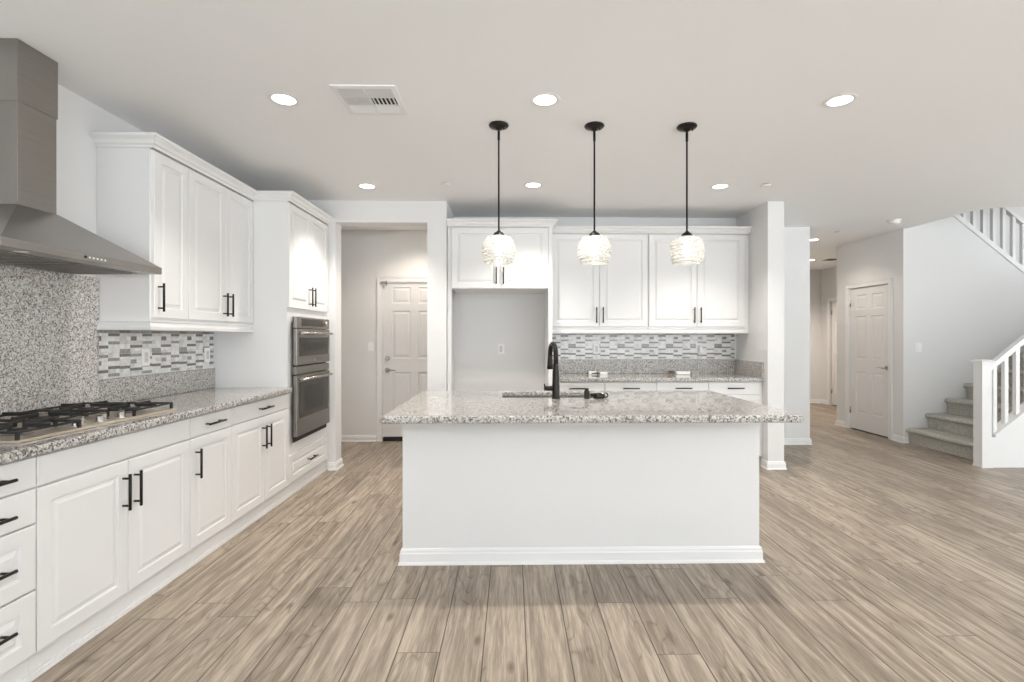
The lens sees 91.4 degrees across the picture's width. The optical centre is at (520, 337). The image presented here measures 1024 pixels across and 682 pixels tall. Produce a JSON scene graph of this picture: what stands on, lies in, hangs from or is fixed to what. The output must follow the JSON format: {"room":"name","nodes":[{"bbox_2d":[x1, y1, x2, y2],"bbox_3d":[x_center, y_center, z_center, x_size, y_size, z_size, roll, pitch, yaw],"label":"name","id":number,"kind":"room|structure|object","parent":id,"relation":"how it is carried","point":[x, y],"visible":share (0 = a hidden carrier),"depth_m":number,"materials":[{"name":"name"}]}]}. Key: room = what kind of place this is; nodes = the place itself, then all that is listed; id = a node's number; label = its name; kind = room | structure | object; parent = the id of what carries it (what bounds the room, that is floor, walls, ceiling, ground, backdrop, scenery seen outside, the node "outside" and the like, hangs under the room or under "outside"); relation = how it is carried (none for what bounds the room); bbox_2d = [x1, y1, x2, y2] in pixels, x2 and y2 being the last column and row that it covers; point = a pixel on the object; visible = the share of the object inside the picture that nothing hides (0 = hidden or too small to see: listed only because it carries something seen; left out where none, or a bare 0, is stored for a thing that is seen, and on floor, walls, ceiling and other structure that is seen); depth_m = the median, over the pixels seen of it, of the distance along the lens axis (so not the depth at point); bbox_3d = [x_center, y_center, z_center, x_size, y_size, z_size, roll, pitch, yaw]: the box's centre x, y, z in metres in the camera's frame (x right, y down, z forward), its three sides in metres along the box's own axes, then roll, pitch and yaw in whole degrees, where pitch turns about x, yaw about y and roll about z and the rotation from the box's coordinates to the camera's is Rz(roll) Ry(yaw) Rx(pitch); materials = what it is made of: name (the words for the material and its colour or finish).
{"room":"kitchen","nodes":[
{"label":"kitchen","id":0,"kind":"room"},
{"bbox_2d":[5,84,212,379],"bbox_3d":[-2.544,-0.022,1.061,0.150,2.695,10.610,0,0,-1],"label":"wall","id":1,"kind":"structure","parent":0,"point":[76,152],"depth_m":2.83,"materials":[{"name":"white paint"}]},
{"bbox_2d":[0,264,98,418],"bbox_3d":[-2.478,0.029,2.220,0.020,0.759,1.445,0,0,-1],"label":"backsplash","id":2,"kind":"structure","parent":1,"relation":"attached to","point":[49,334],"depth_m":2.61,"materials":[{"name":"grey stone"}]},
{"bbox_2d":[0,38,161,273],"bbox_3d":[-2.229,-0.856,2.341,0.481,1.025,0.880,0,0,-1],"label":"range hood","id":3,"kind":"object","parent":1,"relation":"attached to","point":[32,235],"visible":1,"depth_m":2.32,"materials":[{"name":"metal"}]},
{"bbox_2d":[12,250,28,252],"bbox_3d":[-2.034,-0.348,2.035,0.052,0.004,0.052,0,0,-1],"label":"lamp","id":4,"kind":"object","parent":3,"relation":"attached to","point":[17,251],"depth_m":2.02,"materials":[{"name":"white glass"}]},
{"bbox_2d":[96,147,188,330],"bbox_3d":[-2.318,-0.595,3.103,0.368,1.100,0.353,0,0,-1],"label":"upper cabinet","id":5,"kind":"object","parent":1,"relation":"attached to","point":[142,193],"visible":0.99,"depth_m":2.95,"materials":[{"name":"white paint"}]},
{"bbox_2d":[99,330,213,379],"bbox_3d":[-2.507,0.102,3.520,0.007,0.295,1.150,0,0,-1],"label":"backsplash","id":6,"kind":"structure","parent":1,"relation":"attached to","point":[120,351],"depth_m":3.39,"materials":[{"name":"white tile"}]},
{"bbox_2d":[142,349,149,365],"bbox_3d":[-2.496,0.132,3.332,0.008,0.115,0.070,0,0,-1],"label":"electrical outlet","id":7,"kind":"object","parent":6,"relation":"attached to","point":[145,352],"visible":1,"depth_m":3.33,"materials":[{"name":"white plastic"}]},
{"bbox_2d":[145,352,147,361],"bbox_3d":[-2.493,0.132,3.332,0.002,0.068,0.034,0,0,-1],"label":"receptacle","id":8,"kind":"object","parent":7,"relation":"attached to","point":[146,353],"depth_m":3.33,"materials":[{"name":"white plastic"}]},
{"bbox_2d":[204,348,209,361],"bbox_3d":[-2.508,0.140,4.002,0.008,0.115,0.070,0,0,-1],"label":"electrical outlet","id":9,"kind":"object","parent":6,"relation":"attached to","point":[206,350],"visible":1,"depth_m":3.99,"materials":[{"name":"white plastic"}]},
{"bbox_2d":[99,368,214,401],"bbox_3d":[-2.501,0.330,3.520,0.020,0.159,1.152,0,0,-1],"label":"backsplash","id":10,"kind":"structure","parent":1,"relation":"attached to","point":[132,388],"depth_m":3.40,"materials":[{"name":"grey stone"}]},
{"bbox_2d":[186,165,253,331],"bbox_3d":[-2.329,-0.595,3.689,0.368,1.100,0.819,0,0,-1],"label":"upper cabinet","id":11,"kind":"object","parent":1,"relation":"attached to","point":[220,218],"visible":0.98,"depth_m":3.61,"materials":[{"name":"white paint"}]},
{"bbox_2d":[307,200,448,469],"bbox_3d":[-1.643,-0.022,5.087,1.792,2.695,0.170,0,0,-1],"label":"wall","id":12,"kind":"structure","parent":0,"point":[433,215],"depth_m":5.01,"materials":[{"name":"white paint"}]},
{"bbox_2d":[328,458,343,470],"bbox_3d":[-2.186,1.285,5.078,0.707,0.080,0.213,0,0,-1],"label":"baseboard","id":13,"kind":"object","parent":12,"relation":"attached to","point":[332,466],"visible":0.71,"depth_m":4.99,"materials":[{"name":"white paint"}]},
{"bbox_2d":[341,230,426,440],"bbox_3d":[-1.263,-0.022,6.464,2.900,2.695,0.150,0,0,-1],"label":"wall","id":14,"kind":"structure","parent":0,"point":[366,255],"depth_m":6.38,"materials":[{"name":"white paint"}]},
{"bbox_2d":[341,435,375,441],"bbox_3d":[-2.201,1.285,6.362,0.720,0.080,0.022,0,0,-1],"label":"baseboard","id":15,"kind":"structure","parent":14,"relation":"attached to","point":[344,438],"depth_m":6.36,"materials":[{"name":"white paint"}]},
{"bbox_2d":[368,342,373,350],"bbox_3d":[-1.911,0.115,6.372,0.070,0.115,0.010,0,0,-1],"label":"light switch","id":16,"kind":"object","parent":14,"relation":"attached to","point":[370,344],"visible":1,"depth_m":6.37,"materials":[{"name":"white plastic"}]},
{"bbox_2d":[377,277,426,441],"bbox_3d":[-1.360,0.276,6.410,0.943,2.099,0.154,0,0,-1],"label":"door","id":17,"kind":"structure","parent":14,"relation":"in","point":[401,301],"depth_m":6.40,"materials":[{"name":"white paint"}]},
{"bbox_2d":[449,207,453,390],"bbox_3d":[-0.850,-0.022,5.506,0.192,2.695,0.640,0,0,-1],"label":"wall pillar","id":18,"kind":"structure","parent":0,"point":[450,212],"depth_m":5.53,"materials":[{"name":"white paint"}]},
{"bbox_2d":[0,0,1023,269],"bbox_3d":[3.171,-1.510,3.106,11.950,0.280,14.500,0,0,-1],"label":"ceiling","id":19,"kind":"structure","parent":0,"point":[934,130],"depth_m":2.87,"materials":[{"name":"white paint"}]},
{"bbox_2d":[266,91,300,105],"bbox_3d":[-1.360,-1.367,2.872,0.180,0.004,0.180,0,0,-1],"label":"recessed light","id":20,"kind":"object","parent":19,"relation":"in","point":[281,98],"visible":1,"depth_m":2.86,"materials":[{"name":"white paint"}]},
{"bbox_2d":[357,183,376,188],"bbox_3d":[-1.389,-1.367,4.521,0.180,0.004,0.180,0,0,-1],"label":"recessed light","id":21,"kind":"object","parent":19,"relation":"in","point":[361,185],"visible":1,"depth_m":4.52,"materials":[{"name":"white paint"}]},
{"bbox_2d":[329,84,407,114],"bbox_3d":[-0.863,-1.365,2.885,0.356,0.010,0.356,0,0,-1],"label":"ceiling vent","id":22,"kind":"object","parent":19,"relation":"in","point":[357,99],"visible":1,"depth_m":2.86,"materials":[{"name":"white metal"}]},
{"bbox_2d":[482,121,515,264],"bbox_3d":[-0.141,-0.923,3.218,0.218,0.892,0.218,0,0,-1],"label":"pendant light","id":23,"kind":"object","parent":19,"relation":"hanging from","point":[498,244],"visible":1,"depth_m":3.17,"materials":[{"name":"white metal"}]},
{"bbox_2d":[523,182,542,187],"bbox_3d":[0.112,-1.367,4.488,0.180,0.004,0.180,0,0,-1],"label":"recessed light","id":24,"kind":"object","parent":19,"relation":"in","point":[528,184],"visible":1,"depth_m":4.47,"materials":[{"name":"white paint"}]},
{"bbox_2d":[529,92,560,106],"bbox_3d":[0.140,-1.367,2.878,0.180,0.004,0.180,0,0,-1],"label":"recessed light","id":25,"kind":"object","parent":19,"relation":"in","point":[542,99],"visible":1,"depth_m":2.87,"materials":[{"name":"white paint"}]},
{"bbox_2d":[577,121,611,264],"bbox_3d":[0.476,-0.923,3.229,0.218,0.892,0.218,0,0,-1],"label":"pendant light","id":26,"kind":"object","parent":19,"relation":"hanging from","point":[594,248],"visible":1,"depth_m":3.18,"materials":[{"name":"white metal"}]},
{"bbox_2d":[669,122,704,265],"bbox_3d":[1.077,-0.923,3.239,0.218,0.892,0.218,0,0,-1],"label":"pendant light","id":27,"kind":"object","parent":19,"relation":"hanging from","point":[685,246],"visible":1,"depth_m":3.19,"materials":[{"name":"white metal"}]},
{"bbox_2d":[710,183,730,188],"bbox_3d":[1.806,-1.367,4.527,0.180,0.004,0.180,0,0,-1],"label":"recessed light","id":28,"kind":"object","parent":19,"relation":"in","point":[720,185],"visible":1,"depth_m":4.52,"materials":[{"name":"white paint"}]},
{"bbox_2d":[819,258,836,260],"bbox_3d":[5.438,-1.365,8.766,0.260,0.008,0.260,0,0,-1],"label":"ceiling vent","id":29,"kind":"object","parent":19,"relation":"in","point":[827,259],"visible":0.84,"depth_m":8.73,"materials":[{"name":"white paint"}]},
{"bbox_2d":[822,93,858,107],"bbox_3d":[1.845,-1.367,2.888,0.180,0.004,0.180,0,0,-1],"label":"recessed light","id":30,"kind":"object","parent":19,"relation":"in","point":[839,100],"visible":1,"depth_m":2.88,"materials":[{"name":"white paint"}]},
{"bbox_2d":[886,219,901,224],"bbox_3d":[4.359,-1.348,5.837,0.144,0.044,0.144,0,0,-1],"label":"smoke detector","id":31,"kind":"object","parent":19,"relation":"attached to","point":[892,221],"visible":1,"depth_m":5.80,"materials":[{"name":"white plastic"}]},
{"bbox_2d":[32,403,1023,681],"bbox_3d":[3.171,1.375,3.106,11.950,0.100,14.500,0,0,-1],"label":"floor","id":32,"kind":"structure","parent":0,"point":[886,560],"depth_m":2.53,"materials":[{"name":"brown wood"}]},
{"bbox_2d":[0,457,35,681],"bbox_3d":[-2.149,0.888,1.722,0.658,0.874,0.399,0,0,-1],"label":"base cabinet","id":33,"kind":"object","parent":32,"relation":"on","point":[17,478],"visible":1,"depth_m":1.85,"materials":[{"name":"white paint"}]},
{"bbox_2d":[0,388,292,464],"bbox_3d":[-2.173,0.430,2.802,0.651,0.040,2.599,0,0,-1],"label":"countertop","id":34,"kind":"structure","parent":33,"relation":"on","point":[199,402],"depth_m":2.65,"materials":[{"name":"stone"}]},
{"bbox_2d":[0,400,176,443],"bbox_3d":[-2.207,0.382,2.377,0.530,0.055,0.910,0,0,-1],"label":"gas cooktop","id":35,"kind":"object","parent":34,"relation":"in","point":[26,426],"visible":1,"depth_m":2.37,"materials":[{"name":"metal"}]},
{"bbox_2d":[29,418,189,680],"bbox_3d":[-2.161,0.888,2.382,0.658,0.874,0.919,0,0,-1],"label":"base cabinet","id":36,"kind":"object","parent":32,"relation":"on","point":[112,522],"visible":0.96,"depth_m":2.26,"materials":[{"name":"white paint"}]},
{"bbox_2d":[185,408,230,569],"bbox_3d":[-2.172,0.888,3.052,0.658,0.874,0.419,0,0,-1],"label":"base cabinet","id":37,"kind":"object","parent":32,"relation":"on","point":[210,433],"visible":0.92,"depth_m":3.03,"materials":[{"name":"white paint"}]},
{"bbox_2d":[227,393,288,539],"bbox_3d":[-2.183,0.888,3.682,0.658,0.874,0.839,0,0,-1],"label":"base cabinet","id":38,"kind":"object","parent":32,"relation":"on","point":[259,429],"visible":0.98,"depth_m":3.60,"materials":[{"name":"white paint"}]},
{"bbox_2d":[213,200,327,497],"bbox_3d":[-2.198,0.090,4.546,0.658,2.470,0.885,0,0,-1],"label":"tall cabinet","id":39,"kind":"object","parent":32,"relation":"on","point":[290,244],"visible":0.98,"depth_m":4.11,"materials":[{"name":"white paint"}]},
{"bbox_2d":[89,132,333,224],"bbox_3d":[-2.181,-1.155,3.942,0.672,0.070,2.088,0,0,-1],"label":"crown molding","id":40,"kind":"structure","parent":39,"relation":"attached to","point":[160,143],"depth_m":3.31,"materials":[{"name":"white paint"}]},
{"bbox_2d":[293,317,332,442],"bbox_3d":[-1.869,0.352,4.544,0.080,1.055,0.748,0,0,-1],"label":"wall oven","id":41,"kind":"object","parent":39,"relation":"in","point":[311,339],"visible":1,"depth_m":4.44,"materials":[{"name":"silver metal"}]},
{"bbox_2d":[447,227,551,390],"bbox_3d":[-0.215,0.090,5.351,1.061,2.470,0.668,0,0,-1],"label":"tall cabinet","id":42,"kind":"object","parent":32,"relation":"on","point":[530,272],"visible":0.8,"depth_m":5.06,"materials":[{"name":"white paint"}]},
{"bbox_2d":[398,423,764,565],"bbox_3d":[0.353,0.888,3.389,2.153,0.874,0.936,0,0,-1],"label":"kitchen island","id":43,"kind":"object","parent":32,"relation":"on","point":[511,493],"visible":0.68,"depth_m":2.94,"materials":[{"name":"white paint"}]},
{"bbox_2d":[379,390,803,423],"bbox_3d":[0.368,0.430,3.244,2.230,0.040,1.265,0,0,-1],"label":"island countertop","id":44,"kind":"structure","parent":43,"relation":"on","point":[621,406],"depth_m":2.89,"materials":[{"name":"stone"}]},
{"bbox_2d":[503,396,592,397],"bbox_3d":[0.204,0.563,3.609,0.730,0.224,0.438,0,0,-1],"label":"sink","id":45,"kind":"object","parent":44,"relation":"in","point":[528,396],"visible":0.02,"depth_m":3.82,"materials":[{"name":"metal"}]},
{"bbox_2d":[544,341,559,398],"bbox_3d":[0.194,0.218,3.429,0.115,0.383,0.212,0,0,-11],"label":"kitchen faucet","id":46,"kind":"object","parent":44,"relation":"on","point":[552,363],"visible":1,"depth_m":3.35,"materials":[{"name":"black metal"}]},
{"bbox_2d":[569,388,589,398],"bbox_3d":[0.396,0.374,3.361,0.140,0.071,0.045,0,0,-1],"label":"soap dispenser","id":47,"kind":"object","parent":44,"relation":"on","point":[586,392],"visible":1,"depth_m":3.35,"materials":[{"name":"black metal"}]},
{"bbox_2d":[590,392,608,398],"bbox_3d":[0.527,0.390,3.374,0.090,0.039,0.107,0,0,44],"label":"strainer","id":48,"kind":"object","parent":44,"relation":"on","point":[594,395],"visible":1,"depth_m":3.36,"materials":[{"name":"black metal"}]},
{"bbox_2d":[593,393,605,398],"bbox_3d":[0.531,0.392,3.380,0.088,0.036,0.088,0,0,-1],"label":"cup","id":49,"kind":"object","parent":48,"relation":"on","point":[595,395],"depth_m":3.36,"materials":[{"name":"black metal"}]},
{"bbox_2d":[559,382,603,390],"bbox_3d":[0.584,0.888,5.370,0.532,0.874,0.658,0,0,-1],"label":"base cabinet","id":50,"kind":"object","parent":32,"relation":"on","point":[564,386],"visible":0.09,"depth_m":5.08,"materials":[{"name":"white paint"}]},
{"bbox_2d":[552,373,763,381],"bbox_3d":[1.397,0.430,5.392,2.160,0.040,0.644,0,0,-1],"label":"countertop","id":51,"kind":"structure","parent":50,"relation":"on","point":[610,377],"depth_m":5.13,"materials":[{"name":"stone"}]},
{"bbox_2d":[586,353,606,374],"bbox_3d":[0.838,0.294,5.582,0.230,0.230,0.195,0,0,-1],"label":"power adapter","id":52,"kind":"object","parent":51,"relation":"on","point":[595,372],"visible":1,"depth_m":5.50,"materials":[{"name":"white plastic"}]},
{"bbox_2d":[668,347,702,374],"bbox_3d":[1.862,0.260,5.572,0.473,0.300,0.121,0,0,-21],"label":"power adapter","id":53,"kind":"object","parent":51,"relation":"on","point":[700,348],"visible":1,"depth_m":5.51,"materials":[{"name":"white plastic"}]},
{"bbox_2d":[604,382,656,389],"bbox_3d":[1.117,0.888,5.379,0.532,0.874,0.658,0,0,-1],"label":"base cabinet","id":54,"kind":"object","parent":32,"relation":"on","point":[607,385],"visible":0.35,"depth_m":5.09,"materials":[{"name":"white paint"}]},
{"bbox_2d":[656,382,707,389],"bbox_3d":[1.649,0.888,5.388,0.532,0.874,0.658,0,0,-1],"label":"base cabinet","id":55,"kind":"object","parent":32,"relation":"on","point":[660,385],"visible":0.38,"depth_m":5.10,"materials":[{"name":"white paint"}]},
{"bbox_2d":[708,382,761,455],"bbox_3d":[2.196,0.888,5.398,0.562,0.874,0.658,0,0,-1],"label":"base cabinet","id":56,"kind":"object","parent":32,"relation":"on","point":[749,391],"depth_m":5.11,"materials":[{"name":"white paint"}]},
{"bbox_2d":[906,353,1023,459],"bbox_3d":[6.861,0.575,5.781,4.029,1.500,1.070,0,0,-1],"label":"staircase","id":57,"kind":"structure","parent":32,"relation":"on","point":[951,432],"depth_m":5.95,"materials":[{"name":"grey carpet"}]},
{"bbox_2d":[953,207,1023,272],"bbox_3d":[6.165,-1.315,6.370,1.950,2.278,0.163,0,0,-1],"label":"balustrade","id":58,"kind":"object","parent":57,"relation":"on","point":[1015,218],"visible":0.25,"depth_m":6.35,"materials":[{"name":"white paint"}]},
{"bbox_2d":[970,334,1023,467],"bbox_3d":[5.738,-0.004,5.141,2.147,2.658,0.134,0,0,-1],"label":"balustrade","id":59,"kind":"object","parent":32,"relation":"on","point":[986,426],"visible":1,"depth_m":5.11,"materials":[{"name":"white paint"}]},
{"bbox_2d":[454,217,735,390],"bbox_3d":[0.857,-0.022,5.781,3.231,2.695,0.150,0,0,-1],"label":"wall","id":60,"kind":"structure","parent":0,"point":[482,322],"depth_m":5.69,"materials":[{"name":"white paint"}]},
{"bbox_2d":[498,344,503,353],"bbox_3d":[-0.224,0.130,5.683,0.070,0.115,0.008,0,0,-1],"label":"electrical outlet","id":61,"kind":"object","parent":60,"relation":"attached to","point":[500,346],"visible":1,"depth_m":5.68,"materials":[{"name":"white plastic"}]},
{"bbox_2d":[552,233,647,332],"bbox_3d":[0.845,-0.595,5.519,1.052,1.100,0.368,0,0,-1],"label":"upper cabinet","id":62,"kind":"object","parent":60,"relation":"attached to","point":[611,297],"visible":0.88,"depth_m":5.38,"materials":[{"name":"white paint"}]},
{"bbox_2d":[446,218,751,233],"bbox_3d":[0.865,-1.155,5.363,3.226,0.070,0.682,0,0,-1],"label":"crown molding","id":63,"kind":"structure","parent":62,"relation":"attached to","point":[558,229],"depth_m":5.34,"materials":[{"name":"white paint"}]},
{"bbox_2d":[552,359,734,373],"bbox_3d":[1.382,0.330,5.704,2.137,0.159,0.020,0,0,-1],"label":"backsplash","id":64,"kind":"structure","parent":60,"relation":"attached to","point":[565,365],"depth_m":5.69,"materials":[{"name":"grey stone"}]},
{"bbox_2d":[552,334,734,358],"bbox_3d":[1.382,0.102,5.710,2.136,0.295,0.007,0,0,-1],"label":"backsplash","id":65,"kind":"structure","parent":60,"relation":"attached to","point":[570,346],"depth_m":5.71,"materials":[{"name":"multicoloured tile"}]},
{"bbox_2d":[593,344,599,353],"bbox_3d":[0.863,0.130,5.694,0.070,0.115,0.008,0,0,-1],"label":"electrical outlet","id":66,"kind":"object","parent":65,"relation":"attached to","point":[596,347],"visible":1,"depth_m":5.69,"materials":[{"name":"white plastic"}]},
{"bbox_2d":[696,343,701,352],"bbox_3d":[2.036,0.120,5.714,0.070,0.115,0.008,0,0,-1],"label":"electrical outlet","id":67,"kind":"object","parent":65,"relation":"attached to","point":[698,345],"visible":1,"depth_m":5.71,"materials":[{"name":"white plastic"}]},
{"bbox_2d":[648,233,748,333],"bbox_3d":[1.924,-0.595,5.538,1.101,1.100,0.368,0,0,-1],"label":"upper cabinet","id":68,"kind":"object","parent":60,"relation":"attached to","point":[708,296],"depth_m":5.40,"materials":[{"name":"white paint"}]},
{"bbox_2d":[736,201,783,464],"bbox_3d":[2.558,-0.022,5.603,0.165,2.695,1.145,0,0,-1],"label":"wall","id":69,"kind":"structure","parent":0,"point":[764,342],"depth_m":5.03,"materials":[{"name":"white paint"}]},
{"bbox_2d":[735,359,763,377],"bbox_3d":[2.468,0.330,5.418,0.020,0.159,0.629,0,0,-1],"label":"backsplash","id":70,"kind":"structure","parent":69,"relation":"attached to","point":[745,367],"depth_m":5.37,"materials":[{"name":"grey stone"}]},
{"bbox_2d":[760,399,826,469],"bbox_3d":[3.519,1.285,8.056,2.227,0.080,6.246,0,0,34],"label":"baseboard","id":71,"kind":"structure","parent":69,"relation":"attached to","point":[768,465],"depth_m":6.17,"materials":[{"name":"white paint"}]},
{"bbox_2d":[784,227,809,437],"bbox_3d":[3.023,-0.022,6.259,1.117,2.695,0.150,0,0,-1],"label":"wall","id":72,"kind":"structure","parent":0,"point":[796,239],"depth_m":6.19,"materials":[{"name":"white paint"}]},
{"bbox_2d":[810,270,820,398],"bbox_3d":[4.793,-0.022,10.160,2.860,2.695,0.150,0,0,-1],"label":"wall","id":73,"kind":"structure","parent":0,"point":[815,275],"depth_m":10.11,"materials":[{"name":"white paint"}]},
{"bbox_2d":[821,266,836,399],"bbox_3d":[6.171,-0.022,8.854,0.150,2.695,2.510,0,0,-1],"label":"wall","id":74,"kind":"structure","parent":0,"point":[829,275],"depth_m":9.97,"materials":[{"name":"white paint"}]},
{"bbox_2d":[827,297,836,404],"bbox_3d":[6.106,0.273,9.418,0.162,2.104,0.948,0,0,-1],"label":"door","id":75,"kind":"structure","parent":74,"relation":"in","point":[831,302],"depth_m":9.76,"materials":[{"name":"white paint"}]},
{"bbox_2d":[837,231,895,434],"bbox_3d":[4.864,-0.022,6.996,0.130,2.695,1.160,0,0,-1],"label":"wall","id":76,"kind":"structure","parent":0,"point":[873,258],"depth_m":7.02,"materials":[{"name":"white paint"}]},
{"bbox_2d":[835,420,844,426],"bbox_3d":[5.433,1.285,8.146,1.352,0.080,1.560,0,0,-1],"label":"baseboard","id":77,"kind":"structure","parent":76,"relation":"attached to","point":[837,422],"depth_m":7.47,"materials":[{"name":"white paint"}]},
{"bbox_2d":[845,278,892,439],"bbox_3d":[4.823,0.276,6.905,0.154,2.099,0.898,0,0,-1],"label":"door","id":78,"kind":"structure","parent":76,"relation":"in","point":[868,307],"depth_m":6.90,"materials":[{"name":"white paint"}]},
{"bbox_2d":[892,434,908,442],"bbox_3d":[4.827,1.285,6.359,0.077,0.080,0.192,0,0,-1],"label":"baseboard","id":79,"kind":"structure","parent":76,"relation":"attached to","point":[901,439],"depth_m":6.32,"materials":[{"name":"white paint"}]},
{"bbox_2d":[896,216,1023,438],"bbox_3d":[6.850,-0.225,6.386,4.080,3.100,0.130,0,0,-1],"label":"wall","id":80,"kind":"structure","parent":0,"point":[957,297],"depth_m":6.30,"materials":[{"name":"white paint"}]},
{"bbox_2d":[915,343,921,351],"bbox_3d":[5.001,0.125,6.282,0.080,0.115,0.010,0,0,-1],"label":"light switch","id":81,"kind":"object","parent":80,"relation":"attached to","point":[918,346],"visible":1,"depth_m":6.28,"materials":[{"name":"white plastic"}]},
{"bbox_2d":[966,207,1023,261],"bbox_3d":[6.894,-1.375,7.556,3.950,5.400,0.110,0,0,-1],"label":"wall","id":82,"kind":"structure","parent":0,"point":[1019,210],"depth_m":7.51,"materials":[{"name":"white paint"}]},
{"bbox_2d":[992,416,1023,467],"bbox_3d":[6.847,0.401,5.170,4.128,1.847,0.100,0,0,-1],"label":"wall","id":83,"kind":"structure","parent":0,"point":[1008,446],"depth_m":5.09,"materials":[{"name":"white paint"}]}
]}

